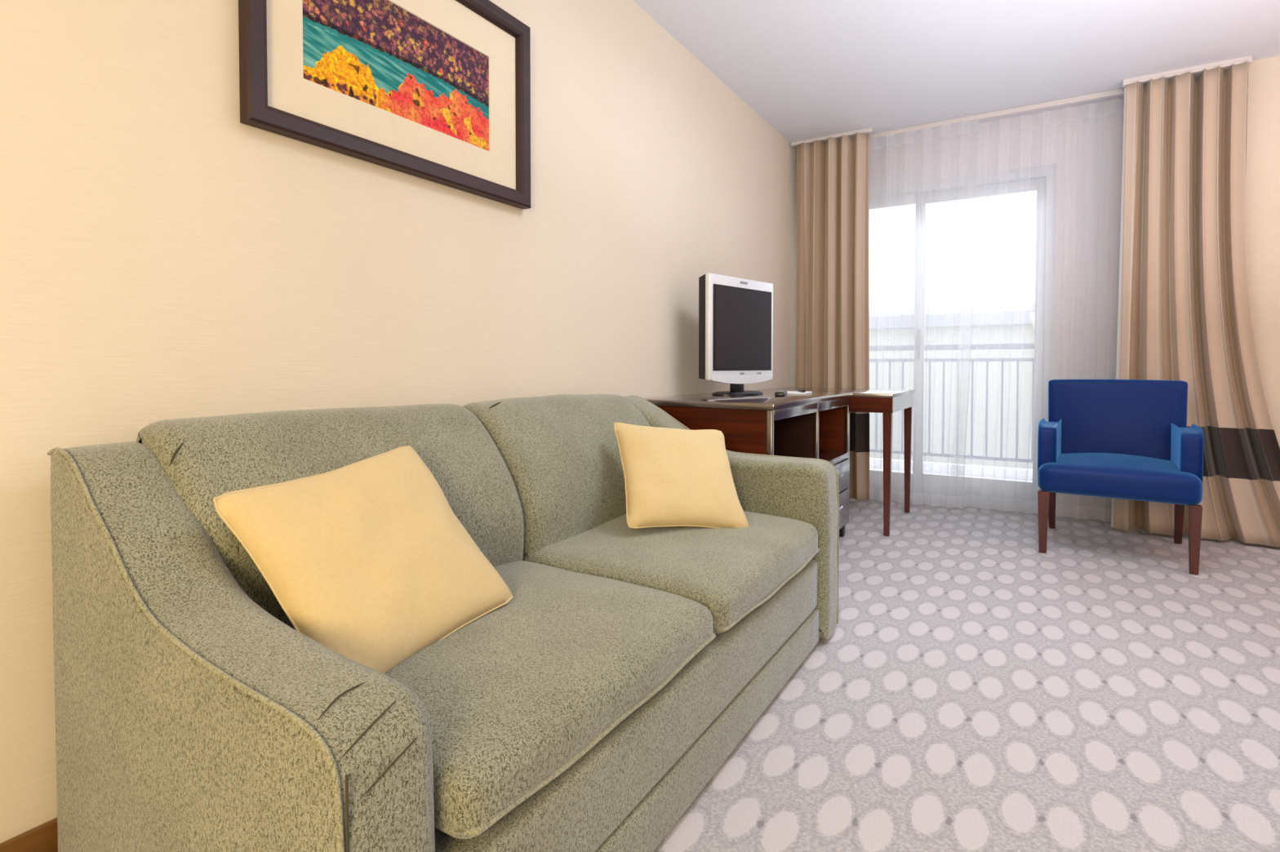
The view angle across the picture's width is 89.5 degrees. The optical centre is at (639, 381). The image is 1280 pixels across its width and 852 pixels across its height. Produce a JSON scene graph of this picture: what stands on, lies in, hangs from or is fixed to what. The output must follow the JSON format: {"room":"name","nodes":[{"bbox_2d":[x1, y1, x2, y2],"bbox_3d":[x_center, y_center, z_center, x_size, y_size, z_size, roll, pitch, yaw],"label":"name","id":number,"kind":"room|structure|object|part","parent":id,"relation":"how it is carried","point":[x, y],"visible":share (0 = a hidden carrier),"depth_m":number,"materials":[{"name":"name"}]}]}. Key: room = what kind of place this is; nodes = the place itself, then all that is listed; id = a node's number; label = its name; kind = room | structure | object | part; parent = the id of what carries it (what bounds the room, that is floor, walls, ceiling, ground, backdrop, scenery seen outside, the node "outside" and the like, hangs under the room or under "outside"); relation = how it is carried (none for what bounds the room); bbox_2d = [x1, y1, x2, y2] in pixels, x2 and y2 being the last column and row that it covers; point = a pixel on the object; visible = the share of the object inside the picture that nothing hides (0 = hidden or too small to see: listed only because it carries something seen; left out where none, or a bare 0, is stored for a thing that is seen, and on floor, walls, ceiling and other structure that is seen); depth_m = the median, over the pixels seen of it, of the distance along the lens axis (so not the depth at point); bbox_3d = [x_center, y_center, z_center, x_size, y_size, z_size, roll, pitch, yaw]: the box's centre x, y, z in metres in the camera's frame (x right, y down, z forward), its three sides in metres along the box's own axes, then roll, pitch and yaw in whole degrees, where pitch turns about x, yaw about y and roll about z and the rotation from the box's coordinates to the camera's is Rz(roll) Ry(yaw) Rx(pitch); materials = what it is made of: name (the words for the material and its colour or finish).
{"room":"hotel room","nodes":[
{"label":"hotel room","id":0,"kind":"room"},
{"bbox_2d":[0,0,796,843],"bbox_3d":[-0.522,-0.367,2.037,0.100,2.440,6.540,1,2,32],"label":"wall","id":1,"kind":"structure","parent":0,"point":[165,255],"depth_m":1.48,"materials":[{"name":"beige paint"}]},
{"bbox_2d":[0,817,57,851],"bbox_3d":[-1.090,0.824,1.028,0.014,0.105,3.980,1,2,32],"label":"baseboard","id":2,"kind":"structure","parent":1,"relation":"attached to","point":[43,837],"depth_m":1.11,"materials":[{"name":"brown wood"}]},
{"bbox_2d":[238,0,530,209],"bbox_3d":[-0.608,-0.859,1.751,0.037,0.590,0.899,1,2,32],"label":"framed picture","id":3,"kind":"object","parent":1,"relation":"attached to","point":[438,91],"visible":1,"depth_m":1.72,"materials":[{"name":"black plastic"}]},
{"bbox_2d":[302,0,488,151],"bbox_3d":[-0.624,-0.852,1.743,0.001,0.292,0.599,1,2,32],"label":"print","id":4,"kind":"object","parent":3,"relation":"attached to","point":[377,53],"depth_m":1.71},
{"bbox_2d":[869,457,1032,482],"bbox_3d":[2.366,0.815,4.957,5.000,0.180,1.410,1,2,32],"label":"floor","id":5,"kind":"structure","parent":0,"point":[988,473],"depth_m":5.41,"materials":[{"name":"concrete"}]},
{"bbox_2d":[869,342,1034,462],"bbox_3d":[2.708,0.198,5.501,5.000,1.030,0.050,1,2,32],"label":"balcony railing","id":6,"kind":"object","parent":5,"relation":"on","point":[1006,345],"visible":0.17,"depth_m":5.45,"materials":[{"name":"white metal"}]},
{"bbox_3d":[2.708,0.637,5.511,5.000,0.030,0.030,1,2,32],"label":"rail","id":7,"kind":"part","parent":6,"relation":"part of","materials":[{"name":"white metal"}]},
{"bbox_3d":[2.708,-0.292,5.489,5.000,0.050,0.050,1,2,32],"label":"rail","id":8,"kind":"part","parent":6,"relation":"part of","materials":[{"name":"grey metal"}]},
{"bbox_3d":[2.708,-0.182,5.492,5.000,0.030,0.030,1,2,32],"label":"rail","id":9,"kind":"part","parent":6,"relation":"part of","materials":[{"name":"grey metal"}]},
{"bbox_2d":[632,0,1279,148],"bbox_3d":[1.481,-1.609,0.779,4.800,0.100,6.540,1,2,32],"label":"ceiling","id":10,"kind":"structure","parent":0,"point":[809,68],"depth_m":3.13,"materials":[{"name":"paint"}]},
{"bbox_2d":[790,127,872,146],"bbox_3d":[1.273,-1.628,4.308,0.535,0.024,0.042,1,2,32],"label":"track","id":11,"kind":"object","parent":10,"relation":"attached to","point":[866,131],"visible":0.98,"depth_m":4.29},
{"bbox_2d":[795,132,869,500],"bbox_3d":[1.281,-0.418,4.323,0.508,2.395,0.091,1,2,32],"label":"drape","id":12,"kind":"object","parent":11,"relation":"hanging from","point":[833,301],"visible":0.81,"depth_m":4.29,"materials":[{"name":"beige fabric"}]},
{"bbox_2d":[869,84,1146,137],"bbox_3d":[2.108,-1.616,3.934,1.570,0.030,0.042,1,2,32],"label":"track","id":13,"kind":"object","parent":10,"relation":"attached to","point":[1117,92],"visible":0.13,"depth_m":3.85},
{"bbox_2d":[869,119,978,509],"bbox_3d":[1.768,-0.405,4.136,0.694,2.393,0.074,1,2,30],"label":"sheer curtain","id":14,"kind":"object","parent":13,"relation":"hanging from","point":[969,128],"visible":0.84,"depth_m":4.12,"materials":[{"name":"white fabric"}]},
{"bbox_2d":[948,99,1124,522],"bbox_3d":[2.377,-0.397,3.868,0.944,2.395,0.075,1,2,32],"label":"sheer curtain","id":15,"kind":"object","parent":13,"relation":"hanging from","point":[1113,106],"visible":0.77,"depth_m":3.89,"materials":[{"name":"white fabric"}]},
{"bbox_2d":[1122,55,1252,87],"bbox_3d":[2.817,-1.601,3.338,0.513,0.034,0.042,1,2,32],"label":"track","id":16,"kind":"object","parent":10,"relation":"attached to","point":[1196,69],"visible":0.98,"depth_m":3.32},
{"bbox_2d":[1111,61,1279,547],"bbox_3d":[2.939,-0.386,3.301,0.822,2.391,0.115,1,2,32],"label":"drape","id":17,"kind":"object","parent":16,"relation":"hanging from","point":[1184,314],"visible":0.8,"depth_m":3.32,"materials":[{"name":"beige fabric"}]},
{"bbox_2d":[653,498,1279,851],"bbox_3d":[1.481,0.931,0.838,4.800,0.100,6.540,1,2,32],"label":"floor","id":18,"kind":"structure","parent":0,"point":[974,688],"depth_m":1.70,"materials":[{"name":"carpet"}]},
{"bbox_2d":[47,394,839,851],"bbox_3d":[-0.168,0.460,1.637,0.872,0.805,1.796,1,2,32],"label":"sofa","id":19,"kind":"object","parent":18,"relation":"on","point":[588,710],"visible":0.88,"depth_m":1.06,"materials":[{"name":"green fabric"}]},
{"bbox_3d":[-0.618,0.488,0.948,0.813,0.750,0.146,1,2,32],"label":"arm","id":20,"kind":"part","parent":19,"relation":"part of"},
{"bbox_2d":[136,404,524,630],"bbox_3d":[-0.612,0.277,1.439,0.305,0.430,0.772,1,2,32],"label":"cushion","id":21,"kind":"object","parent":19,"relation":"on","point":[196,461],"depth_m":1.33,"materials":[{"name":"fabric"}]},
{"bbox_2d":[213,445,513,674],"bbox_3d":[-0.474,0.318,1.184,0.263,0.345,0.451,1,1,26],"label":"throw pillow","id":22,"kind":"object","parent":19,"relation":"on","point":[369,560],"visible":0.92,"depth_m":1.11,"materials":[{"name":"yellow fabric"}]},
{"bbox_2d":[383,560,713,839],"bbox_3d":[-0.307,0.517,1.278,0.692,0.128,0.745,1,2,32],"label":"seat cushion","id":23,"kind":"object","parent":19,"relation":"on","point":[521,700],"depth_m":1.06,"materials":[{"name":"green fabric"}]},
{"bbox_2d":[462,394,650,555],"bbox_3d":[-0.204,0.262,2.105,0.307,0.432,0.786,1,2,32],"label":"cushion","id":24,"kind":"object","parent":19,"relation":"on","point":[561,455],"depth_m":1.89,"materials":[{"name":"green fabric"}]},
{"bbox_3d":[-0.193,0.472,1.655,0.810,0.720,1.540,1,2,32],"label":"frame","id":25,"kind":"part","parent":19,"relation":"part of","materials":[{"name":"green fabric"}]},
{"bbox_3d":[0.162,0.663,1.440,0.046,0.159,1.501,1,2,32],"label":"rail","id":26,"kind":"part","parent":19,"relation":"part of","materials":[{"name":"green fabric"}]},
{"bbox_2d":[522,511,817,633],"bbox_3d":[0.089,0.493,1.917,0.699,0.146,0.769,1,2,32],"label":"seat cushion","id":27,"kind":"object","parent":19,"relation":"on","point":[736,574],"depth_m":1.70,"materials":[{"name":"green fabric"}]},
{"bbox_2d":[613,422,748,528],"bbox_3d":[0.120,0.287,1.981,0.404,0.311,0.256,0,1,-18],"label":"throw pillow","id":28,"kind":"object","parent":19,"relation":"on","point":[673,477],"visible":1,"depth_m":1.92,"materials":[{"name":"yellow fabric"}]},
{"bbox_3d":[0.164,0.798,1.442,0.050,0.108,1.501,1,2,32],"label":"panel","id":29,"kind":"part","parent":19,"relation":"part of","materials":[{"name":"green fabric"}]},
{"bbox_3d":[0.266,0.447,2.339,0.867,0.766,0.143,1,2,32],"label":"arm","id":30,"kind":"part","parent":19,"relation":"part of"},
{"bbox_2d":[644,390,853,537],"bbox_3d":[0.559,0.448,3.076,0.644,0.762,1.214,1,2,32],"label":"desk","id":31,"kind":"object","parent":18,"relation":"on","point":[815,424],"visible":0.33,"depth_m":2.83,"materials":[{"name":"brown wood"}]},
{"bbox_3d":[0.231,0.437,2.591,0.587,0.666,0.020,1,2,32],"label":"panel","id":32,"kind":"part","parent":31,"relation":"part of","materials":[{"name":"brown wood"}]},
{"bbox_2d":[698,272,773,395],"bbox_3d":[0.474,-0.214,3.116,0.190,0.560,0.524,1,2,44],"label":"television","id":33,"kind":"object","parent":31,"relation":"on","point":[735,314],"visible":1,"depth_m":3.04,"materials":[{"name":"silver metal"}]},
{"bbox_2d":[774,391,786,396],"bbox_3d":[0.663,0.057,3.032,0.044,0.022,0.170,0,1,17],"label":"remote control","id":34,"kind":"object","parent":31,"relation":"on","point":[779,393],"visible":1,"depth_m":2.96,"materials":[{"name":"black plastic"}]},
{"bbox_2d":[786,391,812,394],"bbox_3d":[0.783,0.058,3.276,0.140,0.008,0.200,1,1,26],"label":"notepad","id":35,"kind":"object","parent":31,"relation":"on","point":[788,392],"visible":0.56,"depth_m":3.22,"materials":[{"name":"white paper"}]},
{"bbox_2d":[797,388,805,392],"bbox_3d":[0.819,0.047,3.276,0.014,0.013,0.138,0,1,3],"label":"marker pen","id":36,"kind":"object","parent":35,"relation":"on","point":[798,389],"visible":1,"depth_m":3.24,"materials":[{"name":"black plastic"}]},
{"bbox_3d":[0.795,0.429,2.931,0.020,0.666,1.190,1,2,32],"label":"frame","id":37,"kind":"part","parent":31,"relation":"part of","materials":[{"name":"brown wood"}]},
{"bbox_2d":[818,450,843,460],"bbox_3d":[0.548,0.397,3.082,0.591,0.024,1.150,1,2,32],"label":"shelf","id":38,"kind":"object","parent":31,"relation":"attached to","point":[823,455],"depth_m":3.31,"materials":[{"name":"brown wood"}]},
{"bbox_3d":[0.842,0.414,3.588,0.587,0.666,0.020,1,2,32],"label":"panel","id":39,"kind":"part","parent":31,"relation":"part of","materials":[{"name":"brown wood"}]},
{"bbox_3d":[0.717,0.484,3.328,0.583,0.148,0.541,1,2,32],"label":"drawer","id":40,"kind":"part","parent":31,"relation":"part of","materials":[{"name":"grey metal"}]},
{"bbox_3d":[0.717,0.641,3.332,0.583,0.155,0.541,1,2,32],"label":"drawer","id":41,"kind":"part","parent":31,"relation":"part of","materials":[{"name":"grey metal"}]},
{"bbox_2d":[758,387,915,536],"bbox_3d":[1.158,0.431,3.888,0.816,0.757,0.710,1,2,32],"label":"writing desk","id":42,"kind":"object","parent":18,"relation":"on","point":[886,402],"visible":0.57,"depth_m":3.47,"materials":[{"name":"brown wood"}]},
{"bbox_3d":[1.311,0.493,3.420,0.044,0.655,0.044,1,2,32],"label":"leg","id":43,"kind":"part","parent":42,"relation":"part of","materials":[{"name":"brown wood"}]},
{"bbox_3d":[1.646,0.481,3.965,0.044,0.655,0.044,1,2,32],"label":"leg","id":44,"kind":"part","parent":42,"relation":"part of","materials":[{"name":"brown wood"}]},
{"bbox_2d":[1037,379,1204,575],"bbox_3d":[2.343,0.411,3.187,0.616,0.831,0.658,1,2,35],"label":"armchair","id":45,"kind":"object","parent":18,"relation":"on","point":[1123,439],"visible":1,"depth_m":3.21,"materials":[{"name":"blue fabric"}]},
{"bbox_3d":[1.947,0.678,3.115,0.046,0.300,0.046,1,2,35],"label":"leg","id":46,"kind":"part","parent":45,"relation":"part of","materials":[{"name":"brown wood"}]},
{"bbox_3d":[2.123,0.339,3.337,0.078,0.280,0.492,1,2,35],"label":"arm","id":47,"kind":"part","parent":45,"relation":"part of"},
{"bbox_3d":[2.273,0.658,3.560,0.042,0.320,0.105,1,2,35],"label":"leg","id":48,"kind":"part","parent":45,"relation":"part of","materials":[{"name":"brown wood"}]},
{"bbox_3d":[2.495,0.200,3.395,0.592,0.419,0.137,1,2,35],"label":"backrest","id":49,"kind":"part","parent":45,"relation":"part of","materials":[{"name":"blue fabric"}]},
{"bbox_3d":[2.320,0.445,3.155,0.616,0.173,0.577,1,2,35],"label":"seat","id":50,"kind":"part","parent":45,"relation":"part of","materials":[{"name":"blue fabric"}]},
{"bbox_3d":[2.713,0.665,3.248,0.042,0.320,0.105,1,2,35],"label":"leg","id":51,"kind":"part","parent":45,"relation":"part of","materials":[{"name":"brown wood"}]},
{"bbox_3d":[2.559,0.346,3.027,0.078,0.280,0.492,1,2,35],"label":"arm","id":52,"kind":"part","parent":45,"relation":"part of"},
{"bbox_3d":[2.400,0.685,2.793,0.046,0.300,0.046,1,2,35],"label":"leg","id":53,"kind":"part","parent":45,"relation":"part of","materials":[{"name":"brown wood"}]},
{"bbox_2d":[869,97,1124,519],"bbox_3d":[2.205,-0.416,4.129,2.360,2.440,0.120,1,2,32],"label":"wall","id":54,"kind":"structure","parent":0,"point":[1053,148],"depth_m":3.83,"materials":[{"name":"white paint"}]},
{"bbox_2d":[869,164,1056,501],"bbox_3d":[1.923,-0.258,4.310,1.415,2.115,0.092,1,2,32],"label":"window frame","id":55,"kind":"structure","parent":54,"relation":"in","point":[1046,278],"depth_m":4.08,"materials":[{"name":"white plastic"}]},
{"bbox_3d":[1.624,-0.256,4.481,0.625,2.015,0.030,1,2,32],"label":"sash","id":56,"kind":"part","parent":55,"relation":"part of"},
{"bbox_3d":[1.859,-0.250,4.308,0.018,0.200,0.020,1,2,32],"label":"handle","id":57,"kind":"part","parent":55,"relation":"part of","materials":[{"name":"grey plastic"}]},
{"bbox_3d":[2.184,-0.249,4.178,0.733,2.015,0.030,1,2,32],"label":"sash","id":58,"kind":"part","parent":55,"relation":"part of","materials":[{"name":"white"}]},
{"bbox_2d":[1235,55,1279,542],"bbox_3d":[4.112,-0.386,2.840,2.240,2.440,0.325,1,2,32],"label":"wall","id":59,"kind":"structure","parent":0,"point":[1263,101],"depth_m":3.24,"materials":[{"name":"beige paint"}]},
{"label":"outside","id":60,"kind":"structure","parent":0,"visible":0},
{"bbox_3d":[12.162,6.474,22.787,60.000,0.200,38.700,1,2,32],"label":"ground","id":61,"kind":"structure","parent":60,"visible":0},
{"bbox_2d":[869,302,1035,469],"bbox_3d":[10.117,1.863,23.172,32.800,9.000,10.800,1,2,32],"label":"building","id":62,"kind":"structure","parent":61,"relation":"on","point":[943,329],"depth_m":17.86,"materials":[{"name":"white"}]}
]}

